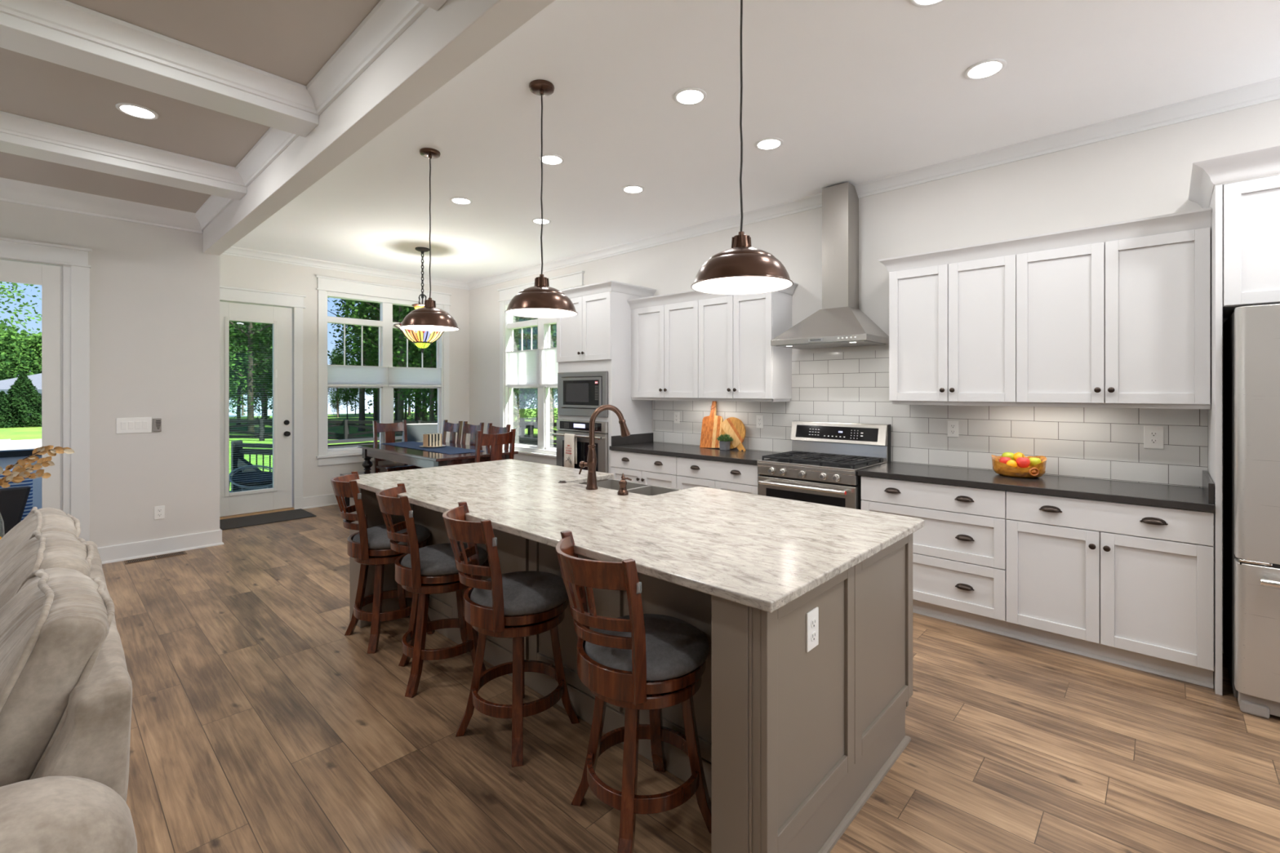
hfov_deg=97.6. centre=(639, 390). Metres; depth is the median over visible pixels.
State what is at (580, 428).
wall oven
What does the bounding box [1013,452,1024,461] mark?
lemon
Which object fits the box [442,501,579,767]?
bar stool
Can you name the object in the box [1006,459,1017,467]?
lemon
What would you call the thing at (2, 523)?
glass vase
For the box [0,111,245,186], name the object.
trim
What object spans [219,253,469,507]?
wall
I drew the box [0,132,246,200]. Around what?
beam
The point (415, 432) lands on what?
patio chair
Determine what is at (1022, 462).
apple
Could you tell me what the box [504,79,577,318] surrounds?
pendant lamp
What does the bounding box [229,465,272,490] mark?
outdoor table
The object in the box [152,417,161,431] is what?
wall sensor
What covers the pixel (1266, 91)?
trim
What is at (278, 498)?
door
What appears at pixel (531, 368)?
window
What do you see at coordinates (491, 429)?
dining chair
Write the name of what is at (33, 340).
rounded tree
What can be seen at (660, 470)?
base cabinet
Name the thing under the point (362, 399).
leafy tree
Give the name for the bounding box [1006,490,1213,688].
base cabinet
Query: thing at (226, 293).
door frame
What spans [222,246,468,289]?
trim
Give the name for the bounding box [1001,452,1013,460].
apple
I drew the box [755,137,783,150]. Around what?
recessed light
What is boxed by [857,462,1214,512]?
countertop
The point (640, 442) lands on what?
countertop
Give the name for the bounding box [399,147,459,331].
pendant lamp
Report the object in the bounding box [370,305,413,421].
leafy tree
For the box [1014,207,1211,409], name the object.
upper cabinet
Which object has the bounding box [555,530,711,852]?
bar stool
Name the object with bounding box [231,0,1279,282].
ceiling
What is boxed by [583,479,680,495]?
sink
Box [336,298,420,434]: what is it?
leafy tree
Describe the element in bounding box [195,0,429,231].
trim
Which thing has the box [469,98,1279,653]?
wall
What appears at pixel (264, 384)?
leafy tree
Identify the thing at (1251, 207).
upper cabinet
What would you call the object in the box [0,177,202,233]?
trim
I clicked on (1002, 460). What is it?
apple
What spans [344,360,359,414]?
leafy tree
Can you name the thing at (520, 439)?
deck railing
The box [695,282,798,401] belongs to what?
upper cabinet
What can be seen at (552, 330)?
leafy tree
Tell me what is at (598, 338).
tall cabinet
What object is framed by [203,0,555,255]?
beam
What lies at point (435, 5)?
beam
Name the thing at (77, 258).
door frame
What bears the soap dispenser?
on the island countertop at (762, 553)
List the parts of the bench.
leg, seat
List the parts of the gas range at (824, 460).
knob, knob, burner, knob, handle, door glass, knob panel, oven door, knob, knob, black panel, burner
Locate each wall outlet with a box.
[154,505,164,519]
[674,412,679,423]
[756,415,763,428]
[806,607,818,652]
[947,420,958,437]
[1143,426,1164,448]
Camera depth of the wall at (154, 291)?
4.95 m
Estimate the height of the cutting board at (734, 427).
0.329 m
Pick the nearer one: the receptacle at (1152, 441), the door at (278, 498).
the receptacle at (1152, 441)
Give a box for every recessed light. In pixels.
[115,102,159,119]
[449,196,472,204]
[531,217,551,224]
[537,153,564,165]
[622,184,644,193]
[673,87,706,105]
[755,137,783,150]
[909,0,946,7]
[964,58,1006,79]
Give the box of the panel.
[1208,183,1222,695]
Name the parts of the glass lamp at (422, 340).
amber glass, lamp shade, chain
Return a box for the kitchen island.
[349,479,912,852]
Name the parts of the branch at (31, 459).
stem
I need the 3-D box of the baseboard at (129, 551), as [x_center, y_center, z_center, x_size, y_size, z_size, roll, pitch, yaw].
[-4.281,1.390,5.011,0.028,0.140,0.914,0,0,43]
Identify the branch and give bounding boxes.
[0,444,74,475]
[0,456,54,483]
[0,469,51,488]
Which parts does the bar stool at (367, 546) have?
rail, rail, rail, leg, post, post, leg, leg, leg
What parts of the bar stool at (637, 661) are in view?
post, leg, rail, rail, rail, leg, post, leg, leg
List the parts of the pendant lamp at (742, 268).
cord, lamp shade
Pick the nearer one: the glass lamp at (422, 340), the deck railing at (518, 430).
the glass lamp at (422, 340)
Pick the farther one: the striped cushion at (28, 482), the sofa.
the striped cushion at (28, 482)
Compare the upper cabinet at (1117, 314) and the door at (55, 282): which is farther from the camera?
the door at (55, 282)
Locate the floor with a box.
[102,504,1279,852]
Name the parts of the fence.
rail, rail, post, rail, rail, post, rail, rail, rail, rail, post, rail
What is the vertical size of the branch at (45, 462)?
0.495 m
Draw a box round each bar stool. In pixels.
[330,471,435,653]
[375,483,487,697]
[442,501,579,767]
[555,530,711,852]
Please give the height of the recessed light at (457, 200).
0.009 m
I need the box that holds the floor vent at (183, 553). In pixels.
[124,551,186,564]
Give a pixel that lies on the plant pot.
(725, 440)
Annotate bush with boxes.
[0,371,41,427]
[0,391,17,424]
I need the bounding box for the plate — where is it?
[418,444,445,448]
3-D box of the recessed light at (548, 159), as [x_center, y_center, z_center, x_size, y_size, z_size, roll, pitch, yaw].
[-0.628,-1.637,3.967,0.184,0.009,0.184,0,0,43]
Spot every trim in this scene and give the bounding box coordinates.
[0,0,317,115]
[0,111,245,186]
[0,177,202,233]
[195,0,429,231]
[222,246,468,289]
[466,76,1279,289]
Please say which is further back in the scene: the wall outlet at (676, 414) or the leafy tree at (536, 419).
the leafy tree at (536, 419)
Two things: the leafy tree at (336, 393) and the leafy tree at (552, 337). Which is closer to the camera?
the leafy tree at (552, 337)
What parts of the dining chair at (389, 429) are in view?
post, rail, seat, seat rail, post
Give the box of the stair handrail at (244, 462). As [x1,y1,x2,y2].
[236,457,272,488]
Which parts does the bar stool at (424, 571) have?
rail, rail, rail, post, leg, post, leg, leg, leg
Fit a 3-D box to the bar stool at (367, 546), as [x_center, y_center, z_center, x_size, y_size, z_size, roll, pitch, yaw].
[-1.551,0.979,3.365,0.536,0.962,0.477,0,0,-40]
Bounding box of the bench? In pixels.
[340,471,376,506]
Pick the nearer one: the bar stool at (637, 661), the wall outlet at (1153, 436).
the bar stool at (637, 661)
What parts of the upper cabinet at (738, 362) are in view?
door, light rail, crown, door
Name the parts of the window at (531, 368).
sash, shade rail, sash, frame, shade rail, sash, sash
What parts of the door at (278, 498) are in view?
glass frame, knob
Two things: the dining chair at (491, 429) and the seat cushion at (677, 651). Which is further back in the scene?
the dining chair at (491, 429)
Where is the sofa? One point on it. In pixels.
(66, 684)
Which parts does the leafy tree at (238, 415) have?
crown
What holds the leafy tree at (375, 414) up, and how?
on the ground
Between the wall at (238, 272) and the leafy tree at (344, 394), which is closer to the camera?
the wall at (238, 272)
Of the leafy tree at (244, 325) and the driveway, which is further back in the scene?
the leafy tree at (244, 325)
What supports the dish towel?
hanging from the wall oven at (580, 428)
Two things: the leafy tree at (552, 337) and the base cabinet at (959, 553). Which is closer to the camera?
the base cabinet at (959, 553)
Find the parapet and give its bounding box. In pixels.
[0,448,41,509]
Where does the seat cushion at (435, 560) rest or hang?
on the bar stool at (424, 571)
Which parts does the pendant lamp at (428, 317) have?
lamp shade, cord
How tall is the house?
5.000 m
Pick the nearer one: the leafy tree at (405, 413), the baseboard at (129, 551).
the baseboard at (129, 551)
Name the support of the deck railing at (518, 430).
on the deck
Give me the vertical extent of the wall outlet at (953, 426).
0.116 m
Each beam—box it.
[0,12,318,137]
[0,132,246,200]
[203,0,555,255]
[416,0,448,10]
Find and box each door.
[0,259,71,515]
[219,301,294,519]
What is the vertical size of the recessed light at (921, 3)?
0.009 m
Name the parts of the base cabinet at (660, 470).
cup pull, door, drawer, cup pull, door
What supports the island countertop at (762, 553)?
on the kitchen island
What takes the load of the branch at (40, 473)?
in the glass vase
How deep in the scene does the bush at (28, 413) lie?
36.48 m
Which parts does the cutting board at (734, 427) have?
handle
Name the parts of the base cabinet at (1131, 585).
cup pull, door, knob, knob, drawer, toe moulding, cup pull, door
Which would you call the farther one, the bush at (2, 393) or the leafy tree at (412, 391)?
the leafy tree at (412, 391)
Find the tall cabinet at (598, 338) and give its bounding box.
[556,280,656,479]
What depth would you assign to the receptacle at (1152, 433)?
3.30 m
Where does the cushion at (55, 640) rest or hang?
on the sofa
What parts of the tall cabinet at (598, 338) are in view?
door, door, crown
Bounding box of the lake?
[229,393,557,417]
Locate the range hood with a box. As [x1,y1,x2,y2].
[770,182,888,349]
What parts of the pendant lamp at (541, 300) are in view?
lamp shade, cord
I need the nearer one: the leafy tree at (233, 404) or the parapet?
the parapet
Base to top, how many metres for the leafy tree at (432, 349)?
15.089 m
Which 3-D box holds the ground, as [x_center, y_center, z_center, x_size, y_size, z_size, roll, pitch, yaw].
[-11.871,2.510,38.497,54.060,0.300,280.000,0,0,43]
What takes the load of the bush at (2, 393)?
on the ground
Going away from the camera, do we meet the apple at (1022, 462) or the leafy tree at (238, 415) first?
the apple at (1022, 462)
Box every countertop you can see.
[351,459,924,613]
[608,432,781,465]
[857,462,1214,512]
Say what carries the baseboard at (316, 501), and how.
attached to the wall at (238, 272)
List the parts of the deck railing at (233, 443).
post, rail, cross rail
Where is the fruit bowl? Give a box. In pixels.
[991,454,1046,478]
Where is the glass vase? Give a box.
[0,513,4,537]
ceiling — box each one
[0,0,380,213]
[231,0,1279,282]
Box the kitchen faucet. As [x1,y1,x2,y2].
[578,404,630,489]
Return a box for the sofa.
[0,506,137,852]
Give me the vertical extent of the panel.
2.455 m
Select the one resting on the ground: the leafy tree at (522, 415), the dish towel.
the leafy tree at (522, 415)
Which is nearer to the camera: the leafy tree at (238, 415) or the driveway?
the driveway
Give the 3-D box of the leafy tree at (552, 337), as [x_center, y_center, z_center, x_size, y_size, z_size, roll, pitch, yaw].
[-3.838,-5.823,29.262,5.050,16.598,4.191,0,0,44]
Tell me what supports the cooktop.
in the gas range at (824, 460)
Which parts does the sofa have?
arm, frame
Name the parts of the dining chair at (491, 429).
post, rail, post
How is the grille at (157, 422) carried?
attached to the wall sensor
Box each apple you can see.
[999,457,1011,463]
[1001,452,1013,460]
[1015,456,1030,467]
[1029,457,1041,466]
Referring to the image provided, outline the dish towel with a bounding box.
[564,433,577,468]
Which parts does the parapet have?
cap rail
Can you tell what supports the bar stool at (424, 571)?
on the floor
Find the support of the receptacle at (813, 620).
attached to the wall outlet at (812, 616)
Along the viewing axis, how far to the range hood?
4.39 m
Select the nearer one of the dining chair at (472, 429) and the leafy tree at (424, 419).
the dining chair at (472, 429)
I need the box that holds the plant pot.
[716,433,733,450]
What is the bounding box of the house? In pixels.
[0,373,41,399]
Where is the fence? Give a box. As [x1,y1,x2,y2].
[229,418,556,443]
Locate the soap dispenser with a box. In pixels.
[617,473,631,495]
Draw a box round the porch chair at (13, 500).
[0,486,31,534]
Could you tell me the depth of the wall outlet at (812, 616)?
1.73 m
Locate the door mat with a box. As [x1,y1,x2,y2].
[219,508,315,530]
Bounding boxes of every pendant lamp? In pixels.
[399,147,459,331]
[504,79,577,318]
[690,0,793,294]
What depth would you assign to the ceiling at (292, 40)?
2.92 m
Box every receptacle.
[810,617,816,627]
[810,631,816,641]
[1150,431,1157,435]
[1150,439,1157,443]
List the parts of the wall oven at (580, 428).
handle, door glass, black panel, control panel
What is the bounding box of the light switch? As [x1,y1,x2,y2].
[115,417,151,433]
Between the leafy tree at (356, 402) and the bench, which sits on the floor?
the bench
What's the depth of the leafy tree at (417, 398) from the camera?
36.79 m
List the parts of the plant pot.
pot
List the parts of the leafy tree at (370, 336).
crown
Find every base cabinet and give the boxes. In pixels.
[610,449,678,488]
[676,457,759,494]
[861,475,1008,636]
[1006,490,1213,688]
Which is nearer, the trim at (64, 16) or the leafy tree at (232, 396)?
the trim at (64, 16)
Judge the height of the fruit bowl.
0.132 m
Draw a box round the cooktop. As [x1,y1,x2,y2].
[756,453,884,475]
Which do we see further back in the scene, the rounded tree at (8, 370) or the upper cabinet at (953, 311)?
the rounded tree at (8, 370)
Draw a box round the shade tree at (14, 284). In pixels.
[0,281,41,351]
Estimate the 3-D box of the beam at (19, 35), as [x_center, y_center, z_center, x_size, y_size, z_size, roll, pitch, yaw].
[-3.619,-1.522,1.218,0.230,0.145,5.234,0,0,43]
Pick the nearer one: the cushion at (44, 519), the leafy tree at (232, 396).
the cushion at (44, 519)
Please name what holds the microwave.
in the tall cabinet at (598, 338)
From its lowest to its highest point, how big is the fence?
1.020 m
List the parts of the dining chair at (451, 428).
post, rail, post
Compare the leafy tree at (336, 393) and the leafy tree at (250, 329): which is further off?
the leafy tree at (336, 393)
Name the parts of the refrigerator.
door, freezer drawer, handle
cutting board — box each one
[699,400,723,448]
[721,417,746,451]
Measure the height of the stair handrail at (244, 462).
0.445 m
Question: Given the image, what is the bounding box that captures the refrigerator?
[1223,303,1279,718]
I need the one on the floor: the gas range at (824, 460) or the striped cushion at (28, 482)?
the gas range at (824, 460)
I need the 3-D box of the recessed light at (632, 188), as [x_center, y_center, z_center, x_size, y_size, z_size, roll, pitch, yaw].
[-0.056,-1.637,4.551,0.184,0.009,0.184,0,0,43]
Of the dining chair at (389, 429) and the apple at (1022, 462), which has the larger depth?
the dining chair at (389, 429)
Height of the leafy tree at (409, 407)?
11.186 m
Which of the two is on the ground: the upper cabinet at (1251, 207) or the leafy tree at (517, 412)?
the leafy tree at (517, 412)
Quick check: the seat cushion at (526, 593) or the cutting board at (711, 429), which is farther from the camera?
the cutting board at (711, 429)
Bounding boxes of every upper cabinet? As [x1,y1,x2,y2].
[626,289,700,400]
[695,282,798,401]
[878,238,1017,406]
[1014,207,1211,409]
[1188,145,1279,318]
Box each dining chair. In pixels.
[373,419,414,472]
[414,419,462,469]
[461,421,484,446]
[474,428,515,462]
[485,422,511,449]
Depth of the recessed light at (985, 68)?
2.85 m
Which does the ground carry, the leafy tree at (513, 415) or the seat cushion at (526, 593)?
the leafy tree at (513, 415)
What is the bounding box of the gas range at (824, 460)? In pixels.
[756,420,890,510]
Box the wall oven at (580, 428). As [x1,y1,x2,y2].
[552,419,608,479]
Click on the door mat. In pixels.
(271, 517)
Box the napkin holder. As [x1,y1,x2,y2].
[422,433,442,447]
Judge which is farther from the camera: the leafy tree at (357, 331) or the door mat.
the leafy tree at (357, 331)
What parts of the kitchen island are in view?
panel, panel, board, panel, panel, corner post, panel, moulding, panel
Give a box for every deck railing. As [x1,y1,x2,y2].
[231,440,272,492]
[328,427,521,448]
[515,435,556,448]
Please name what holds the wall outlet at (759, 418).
attached to the wall at (1148, 173)
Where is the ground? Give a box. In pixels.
[0,408,557,490]
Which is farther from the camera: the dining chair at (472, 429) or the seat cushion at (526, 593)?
the dining chair at (472, 429)
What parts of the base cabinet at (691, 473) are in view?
cup pull, door, cup pull, door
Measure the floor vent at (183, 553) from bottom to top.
0.006 m
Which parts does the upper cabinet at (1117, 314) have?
door, knob, knob, crown, light rail, door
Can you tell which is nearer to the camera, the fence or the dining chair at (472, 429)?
the dining chair at (472, 429)
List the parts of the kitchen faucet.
lever, spout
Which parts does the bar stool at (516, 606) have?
rail, post, leg, rail, rail, post, leg, leg, leg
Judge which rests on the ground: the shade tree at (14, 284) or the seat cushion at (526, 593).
the shade tree at (14, 284)
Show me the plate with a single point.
(442, 445)
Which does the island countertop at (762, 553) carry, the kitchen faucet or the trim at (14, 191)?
the kitchen faucet
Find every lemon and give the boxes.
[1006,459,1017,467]
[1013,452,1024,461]
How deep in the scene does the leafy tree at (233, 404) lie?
54.64 m
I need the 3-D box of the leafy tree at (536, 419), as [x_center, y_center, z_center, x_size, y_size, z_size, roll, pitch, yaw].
[-7.792,-5.277,41.885,5.231,15.489,5.072,0,0,-40]
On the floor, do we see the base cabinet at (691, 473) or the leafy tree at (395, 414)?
the base cabinet at (691, 473)
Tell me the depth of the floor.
2.30 m
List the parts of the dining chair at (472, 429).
post, rail, post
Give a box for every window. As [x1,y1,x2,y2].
[315,275,451,466]
[497,271,584,465]
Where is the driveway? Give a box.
[0,439,41,450]
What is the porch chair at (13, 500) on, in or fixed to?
on the porch
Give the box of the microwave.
[557,371,608,417]
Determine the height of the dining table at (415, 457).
0.772 m
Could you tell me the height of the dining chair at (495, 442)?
1.060 m
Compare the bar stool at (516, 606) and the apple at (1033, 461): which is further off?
the apple at (1033, 461)
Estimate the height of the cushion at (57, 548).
0.528 m
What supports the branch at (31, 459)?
in the glass vase
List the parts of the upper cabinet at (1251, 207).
crown, door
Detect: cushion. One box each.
[0,468,32,521]
[0,507,79,565]
[0,530,90,608]
[0,567,111,786]
[352,523,430,549]
[400,542,487,576]
[470,570,568,616]
[584,613,709,681]
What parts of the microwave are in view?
black panel, door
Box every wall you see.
[0,200,219,547]
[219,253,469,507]
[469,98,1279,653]
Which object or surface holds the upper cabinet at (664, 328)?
attached to the wall at (1148, 173)
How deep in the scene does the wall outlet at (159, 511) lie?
5.01 m
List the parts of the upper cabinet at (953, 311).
door, knob, crown, knob, light rail, door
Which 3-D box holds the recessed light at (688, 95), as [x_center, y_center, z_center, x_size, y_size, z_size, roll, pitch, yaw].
[0.278,-1.637,3.118,0.184,0.009,0.184,0,0,43]
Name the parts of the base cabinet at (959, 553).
cup pull, drawer, drawer, drawer, toe moulding, cup pull, cup pull, cup pull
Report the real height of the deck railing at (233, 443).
0.780 m
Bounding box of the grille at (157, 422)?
[155,420,160,429]
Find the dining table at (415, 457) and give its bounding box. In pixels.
[357,440,518,471]
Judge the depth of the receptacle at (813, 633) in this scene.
1.73 m
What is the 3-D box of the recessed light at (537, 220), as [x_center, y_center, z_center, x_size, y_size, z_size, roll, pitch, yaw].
[-0.951,-1.637,5.402,0.184,0.009,0.184,0,0,43]
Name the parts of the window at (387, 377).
sash, shade rail, sash, shade rail, sash, sash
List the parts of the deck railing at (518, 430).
rail, post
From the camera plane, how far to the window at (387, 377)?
7.61 m
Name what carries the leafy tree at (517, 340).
on the ground
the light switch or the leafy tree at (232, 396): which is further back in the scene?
the leafy tree at (232, 396)
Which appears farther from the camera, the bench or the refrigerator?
the bench
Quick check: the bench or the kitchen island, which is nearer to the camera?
the kitchen island
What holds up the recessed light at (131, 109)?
in the ceiling at (292, 40)
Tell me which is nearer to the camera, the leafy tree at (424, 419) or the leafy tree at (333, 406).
the leafy tree at (424, 419)
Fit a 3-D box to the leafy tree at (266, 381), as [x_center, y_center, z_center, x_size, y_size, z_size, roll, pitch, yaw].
[-23.037,-5.974,35.833,4.268,16.904,5.142,0,0,-18]
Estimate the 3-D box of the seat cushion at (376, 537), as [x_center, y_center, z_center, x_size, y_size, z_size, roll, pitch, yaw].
[-1.494,0.860,3.381,0.428,0.080,0.428,0,0,-26]
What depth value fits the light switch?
4.88 m
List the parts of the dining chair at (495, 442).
post, rail, post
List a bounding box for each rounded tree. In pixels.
[0,320,41,380]
[7,329,41,376]
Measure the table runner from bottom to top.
0.005 m
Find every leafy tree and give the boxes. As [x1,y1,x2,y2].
[229,320,238,382]
[229,320,264,425]
[229,320,272,432]
[229,324,254,399]
[229,329,271,417]
[229,374,256,415]
[233,320,269,419]
[241,322,272,428]
[327,297,411,431]
[328,346,349,417]
[328,364,347,417]
[335,301,395,420]
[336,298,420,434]
[337,299,437,435]
[337,361,359,419]
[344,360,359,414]
[355,331,373,417]
[365,306,435,421]
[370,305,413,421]
[392,305,437,421]
[392,328,427,421]
[404,404,407,419]
[407,390,413,415]
[407,391,428,417]
[512,315,537,435]
[512,315,557,439]
[512,320,555,428]
[513,320,535,427]
[525,339,557,422]
[534,324,557,417]
[537,329,557,426]
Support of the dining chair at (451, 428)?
on the floor
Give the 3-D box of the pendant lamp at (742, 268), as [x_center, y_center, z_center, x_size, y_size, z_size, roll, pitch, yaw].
[0.391,-1.022,2.162,0.387,1.236,0.387,0,0,43]
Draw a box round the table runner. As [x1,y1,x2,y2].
[380,441,484,454]
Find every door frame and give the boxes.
[0,236,91,541]
[219,285,306,509]
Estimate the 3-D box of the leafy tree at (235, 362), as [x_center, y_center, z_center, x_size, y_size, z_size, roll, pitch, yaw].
[-25.348,-4.979,33.024,4.501,14.906,5.150,0,0,27]
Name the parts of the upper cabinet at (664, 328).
door, crown, light rail, door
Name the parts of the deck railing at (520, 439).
post, rail, cross rail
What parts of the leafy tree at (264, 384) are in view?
crown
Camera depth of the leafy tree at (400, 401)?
29.23 m
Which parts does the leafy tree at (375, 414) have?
crown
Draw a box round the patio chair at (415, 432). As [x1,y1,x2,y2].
[401,423,437,442]
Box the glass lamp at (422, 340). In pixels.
[393,247,444,353]
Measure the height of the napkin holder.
0.152 m
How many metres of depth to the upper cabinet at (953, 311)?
3.72 m
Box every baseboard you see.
[97,529,223,564]
[302,493,337,509]

